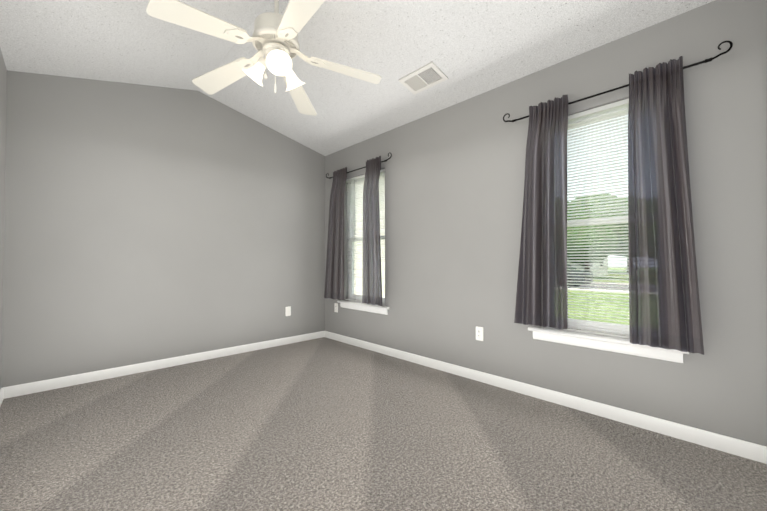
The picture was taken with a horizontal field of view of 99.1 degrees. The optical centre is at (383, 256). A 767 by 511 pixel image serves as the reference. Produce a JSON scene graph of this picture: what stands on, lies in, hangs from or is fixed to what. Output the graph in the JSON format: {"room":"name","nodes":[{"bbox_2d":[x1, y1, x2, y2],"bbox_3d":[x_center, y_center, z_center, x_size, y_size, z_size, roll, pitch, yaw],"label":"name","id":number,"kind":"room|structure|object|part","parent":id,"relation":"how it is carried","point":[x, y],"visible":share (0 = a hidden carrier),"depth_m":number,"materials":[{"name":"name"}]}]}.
{"room":"empty bedroom","nodes":[
{"label":"empty bedroom","id":0,"kind":"room"},
{"bbox_2d":[0,48,6,388],"bbox_3d":[-1.497,-0.474,0.984,0.150,3.000,4.210,1,-1,-45],"label":"wall","id":1,"kind":"structure","parent":0,"point":[3,79],"depth_m":2.34,"materials":[{"name":"paint"}]},
{"bbox_2d":[0,387,7,405],"bbox_3d":[-1.439,0.986,1.019,0.013,0.082,3.910,1,-1,-45],"label":"baseboard","id":2,"kind":"structure","parent":1,"relation":"attached to","point":[3,391],"depth_m":2.40,"materials":[{"name":"white wood"}]},
{"bbox_2d":[1,70,324,387],"bbox_3d":[-1.855,-0.437,3.479,2.840,3.000,0.150,1,-1,-45],"label":"wall","id":3,"kind":"structure","parent":0,"point":[144,223],"depth_m":3.03,"materials":[{"name":"paint"}]},
{"bbox_2d":[8,331,323,397],"bbox_3d":[-1.794,1.021,3.402,2.790,0.082,0.013,1,-1,-45],"label":"baseboard","id":4,"kind":"structure","parent":3,"relation":"attached to","point":[50,384],"depth_m":3.00,"materials":[{"name":"white wood"}]},
{"bbox_2d":[285,306,290,315],"bbox_3d":[-1.170,0.672,4.020,0.070,0.115,0.016,1,-1,-45],"label":"outlet","id":5,"kind":"object","parent":3,"relation":"attached to","point":[288,311],"visible":1,"depth_m":4.02,"materials":[{"name":"white plastic"}]},
{"bbox_2d":[0,0,714,155],"bbox_3d":[-0.431,-1.628,2.050,2.840,0.460,3.910,1,-1,-45],"label":"ceiling","id":6,"kind":"structure","parent":0,"point":[471,48],"depth_m":2.38,"materials":[{"name":"white paint"}]},
{"bbox_2d":[146,0,381,115],"bbox_3d":[-0.692,-1.360,2.038,1.284,0.732,1.311,1,-1,-45],"label":"ceiling fan","id":7,"kind":"object","parent":6,"relation":"hanging from","point":[273,39],"visible":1,"depth_m":1.97,"materials":[{"name":"white"}]},
{"bbox_3d":[-0.960,-1.243,1.724,0.465,0.100,0.169,1,-1,-45],"label":"blade","id":8,"kind":"part","parent":7,"relation":"part of","materials":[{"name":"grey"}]},
{"bbox_3d":[-1.096,-1.235,2.235,0.289,0.100,0.460,1,-1,-45],"label":"blade","id":9,"kind":"part","parent":7,"relation":"part of","materials":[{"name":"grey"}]},
{"bbox_3d":[-0.829,-1.170,2.081,0.136,0.150,0.138,1,-1,-45],"label":"lamp shade","id":10,"kind":"part","parent":7,"relation":"part of","materials":[{"name":"white glass"}]},
{"bbox_3d":[-0.679,-1.471,2.073,0.288,0.509,0.288,1,-1,-45],"label":"motor","id":11,"kind":"part","parent":7,"relation":"part of","materials":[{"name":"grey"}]},
{"bbox_3d":[-0.630,-1.189,1.959,0.051,0.074,0.063,1,-1,-45],"label":"bulb","id":12,"kind":"part","parent":7,"relation":"part of","materials":[{"name":"white glass"}]},
{"bbox_3d":[-0.623,-1.172,1.937,0.143,0.150,0.144,1,-1,-45],"label":"lamp shade","id":13,"kind":"part","parent":7,"relation":"part of","materials":[{"name":"white glass"}]},
{"bbox_3d":[-0.599,-1.169,2.185,0.145,0.150,0.146,1,-1,-45],"label":"lamp shade","id":14,"kind":"part","parent":7,"relation":"part of","materials":[{"name":"white glass"}]},
{"bbox_3d":[-0.452,-1.243,1.684,0.224,0.100,0.473,1,-1,-45],"label":"blade","id":15,"kind":"part","parent":7,"relation":"part of","materials":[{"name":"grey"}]},
{"bbox_3d":[-0.645,-1.231,2.519,0.415,0.100,0.386,1,-1,-45],"label":"blade","id":16,"kind":"part","parent":7,"relation":"part of","materials":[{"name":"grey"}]},
{"bbox_3d":[-0.240,-1.236,2.172,0.449,0.100,0.333,1,-1,-45],"label":"blade","id":17,"kind":"part","parent":7,"relation":"part of","materials":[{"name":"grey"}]},
{"bbox_2d":[398,61,447,94],"bbox_3d":[0.326,-1.468,2.709,0.213,0.053,0.355,1,-1,-45],"label":"ceiling vent","id":18,"kind":"object","parent":6,"relation":"in","point":[414,82],"visible":1,"depth_m":2.71,"materials":[{"name":"white metal"}]},
{"bbox_2d":[0,337,766,510],"bbox_3d":[-0.431,1.116,2.008,3.140,0.150,4.210,1,-1,-45],"label":"floor","id":19,"kind":"structure","parent":0,"point":[323,424],"depth_m":1.77,"materials":[{"name":"carpet"}]},
{"bbox_2d":[325,0,766,446],"bbox_3d":[0.634,-0.443,3.081,0.150,3.000,4.210,1,-1,-45],"label":"wall","id":20,"kind":"structure","parent":0,"point":[454,183],"depth_m":2.25,"materials":[{"name":"paint"}]},
{"bbox_2d":[334,303,337,312],"bbox_3d":[-0.611,0.659,4.217,0.008,0.115,0.070,1,-1,-45],"label":"electrical outlet","id":21,"kind":"object","parent":20,"relation":"attached to","point":[335,307],"visible":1,"depth_m":4.21,"materials":[{"name":"white plastic"}]},
{"bbox_2d":[326,152,391,178],"bbox_3d":[-0.306,-1.028,3.869,0.095,0.124,1.189,1,-1,-45],"label":"curtain rod","id":22,"kind":"object","parent":20,"relation":"attached to","point":[362,167],"visible":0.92,"depth_m":3.75,"materials":[{"name":"black metal"}]},
{"bbox_2d":[324,167,346,299],"bbox_3d":[-0.602,-0.274,4.036,0.080,1.605,0.410,1,-1,-45],"label":"curtain","id":23,"kind":"object","parent":22,"relation":"hanging from","point":[334,282],"visible":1,"depth_m":4.01,"materials":[{"name":"grey fabric"}]},
{"bbox_2d":[362,156,382,305],"bbox_3d":[-0.108,-0.282,3.533,0.081,1.606,0.310,1,-1,-45],"label":"curtain","id":24,"kind":"object","parent":22,"relation":"hanging from","point":[371,278],"visible":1,"depth_m":3.55,"materials":[{"name":"grey fabric"}]},
{"bbox_2d":[337,300,389,314],"bbox_3d":[-0.232,0.593,3.862,0.124,0.089,0.880,1,-1,-45],"label":"window sill","id":25,"kind":"structure","parent":20,"relation":"attached to","point":[361,306],"depth_m":3.80,"materials":[{"name":"white wood"}]},
{"bbox_2d":[348,173,384,303],"bbox_3d":[-0.167,-0.215,3.937,0.076,1.530,0.740,1,-1,-45],"label":"window","id":26,"kind":"structure","parent":20,"relation":"in","point":[361,250],"depth_m":4.14,"materials":[{"name":"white glass"}]},
{"bbox_2d":[346,169,384,304],"bbox_3d":[-0.215,-0.216,3.890,0.051,1.524,0.728,1,-1,-45],"label":"window blinds","id":27,"kind":"object","parent":26,"relation":"attached to","point":[359,183],"visible":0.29,"depth_m":4.00,"materials":[{"name":"white plastic"}]},
{"bbox_3d":[-0.167,-0.215,3.937,0.076,1.530,0.740,1,-1,-45],"label":"far window sash","id":28,"kind":"part","parent":26,"relation":"part of","materials":[{"name":"glass"}]},
{"bbox_2d":[476,326,482,340],"bbox_3d":[0.812,0.653,2.770,0.008,0.115,0.070,1,-1,-45],"label":"electrical outlet","id":29,"kind":"object","parent":20,"relation":"attached to","point":[479,333],"visible":1,"depth_m":2.77,"materials":[{"name":"white plastic"}]},
{"bbox_2d":[324,331,766,463],"bbox_3d":[0.576,1.015,3.001,0.013,0.082,3.910,1,-1,-45],"label":"baseboard","id":30,"kind":"structure","parent":20,"relation":"attached to","point":[741,448],"depth_m":2.16,"materials":[{"name":"white wood"}]},
{"bbox_2d":[567,105,629,335],"bbox_3d":[1.495,-0.240,2.248,0.076,1.530,0.740,1,-1,-45],"label":"window","id":31,"kind":"structure","parent":20,"relation":"in","point":[600,249],"depth_m":2.24,"materials":[{"name":"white glass"}]},
{"bbox_2d":[548,98,629,338],"bbox_3d":[1.447,-0.242,2.201,0.051,1.524,0.728,1,-1,-45],"label":"window blinds","id":32,"kind":"object","parent":31,"relation":"attached to","point":[605,108],"visible":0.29,"depth_m":2.21,"materials":[{"name":"white plastic"}]},
{"bbox_3d":[1.495,-0.240,2.248,0.076,1.530,0.740,1,-1,-45],"label":"near window sash","id":33,"kind":"part","parent":31,"relation":"part of","materials":[{"name":"clear glass"}]},
{"bbox_2d":[528,326,688,362],"bbox_3d":[1.431,0.567,2.173,0.124,0.089,0.880,1,-1,-45],"label":"window sill","id":34,"kind":"structure","parent":20,"relation":"attached to","point":[602,342],"depth_m":2.12,"materials":[{"name":"white wood"}]},
{"bbox_2d":[503,40,732,121],"bbox_3d":[1.392,-1.054,2.144,0.095,0.124,1.229,1,-1,-45],"label":"curtain rod","id":35,"kind":"object","parent":20,"relation":"attached to","point":[685,67],"visible":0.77,"depth_m":2.00,"materials":[{"name":"black metal"}]},
{"bbox_2d":[514,95,567,328],"bbox_3d":[1.104,-0.305,2.297,0.088,1.596,0.350,1,-1,-45],"label":"curtain","id":36,"kind":"object","parent":35,"relation":"hanging from","point":[541,296],"visible":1,"depth_m":2.28,"materials":[{"name":"grey fabric"}]},
{"bbox_2d":[628,56,703,354],"bbox_3d":[1.557,-0.300,1.819,0.111,1.620,0.310,1,-1,-45],"label":"curtain","id":37,"kind":"object","parent":35,"relation":"hanging from","point":[664,307],"visible":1,"depth_m":1.83,"materials":[{"name":"grey fabric"}]},
{"label":"outside","id":38,"kind":"structure","parent":0,"visible":0},
{"bbox_2d":[568,266,628,324],"bbox_3d":[33.237,2.413,53.430,117.010,0.300,150.000,1,-1,-45],"label":"lawn","id":39,"kind":"structure","parent":38,"point":[601,314],"depth_m":11.39,"materials":[{"name":"green plant"}]},
{"bbox_2d":[354,179,384,296],"bbox_3d":[-1.898,-3.220,14.585,5.000,10.200,14.900,1,-1,-45],"label":"neighbor house","id":40,"kind":"structure","parent":39,"relation":"on","point":[359,289],"depth_m":10.27,"materials":[{"name":"grey"}]},
{"bbox_2d":[567,256,607,275],"bbox_3d":[17.017,-0.962,36.465,10.700,6.340,12.200,1,-1,-45],"label":"house","id":41,"kind":"structure","parent":39,"relation":"on","point":[594,268],"depth_m":32.78,"materials":[{"name":"grey"}]},
{"bbox_2d":[567,192,616,210],"bbox_3d":[27.245,-2.875,41.809,8.857,10.356,8.196,1,-1,-45],"label":"tree","id":42,"kind":"object","parent":39,"relation":"on","point":[589,202],"depth_m":40.13,"materials":[{"name":"green plant"}]},
{"bbox_2d":[567,210,619,270],"bbox_3d":[16.345,-0.874,26.418,4.919,5.894,4.534,1,-1,-45],"label":"tree","id":43,"kind":"object","parent":39,"relation":"on","point":[592,238],"depth_m":24.87,"materials":[{"name":"green plant"}]},
{"bbox_2d":[568,281,628,293],"bbox_3d":[5.443,1.928,26.083,7.600,0.350,150.000,1,-1,-45],"label":"street","id":44,"kind":"structure","parent":39,"relation":"on","point":[613,287],"depth_m":18.23,"materials":[{"name":"white asphalt"}]},
{"bbox_2d":[567,264,593,287],"bbox_3d":[9.357,1.046,18.982,1.760,1.360,4.530,1,-1,-45],"label":"car","id":45,"kind":"object","parent":44,"relation":"on","point":[578,277],"depth_m":17.22,"materials":[{"name":"grey metal"}]},
{"bbox_2d":[599,198,628,274],"bbox_3d":[27.849,-2.132,36.769,8.015,8.720,7.137,1,-1,-45],"label":"tree","id":46,"kind":"object","parent":39,"relation":"on","point":[622,227],"depth_m":34.85,"materials":[{"name":"green plant"}]}
]}

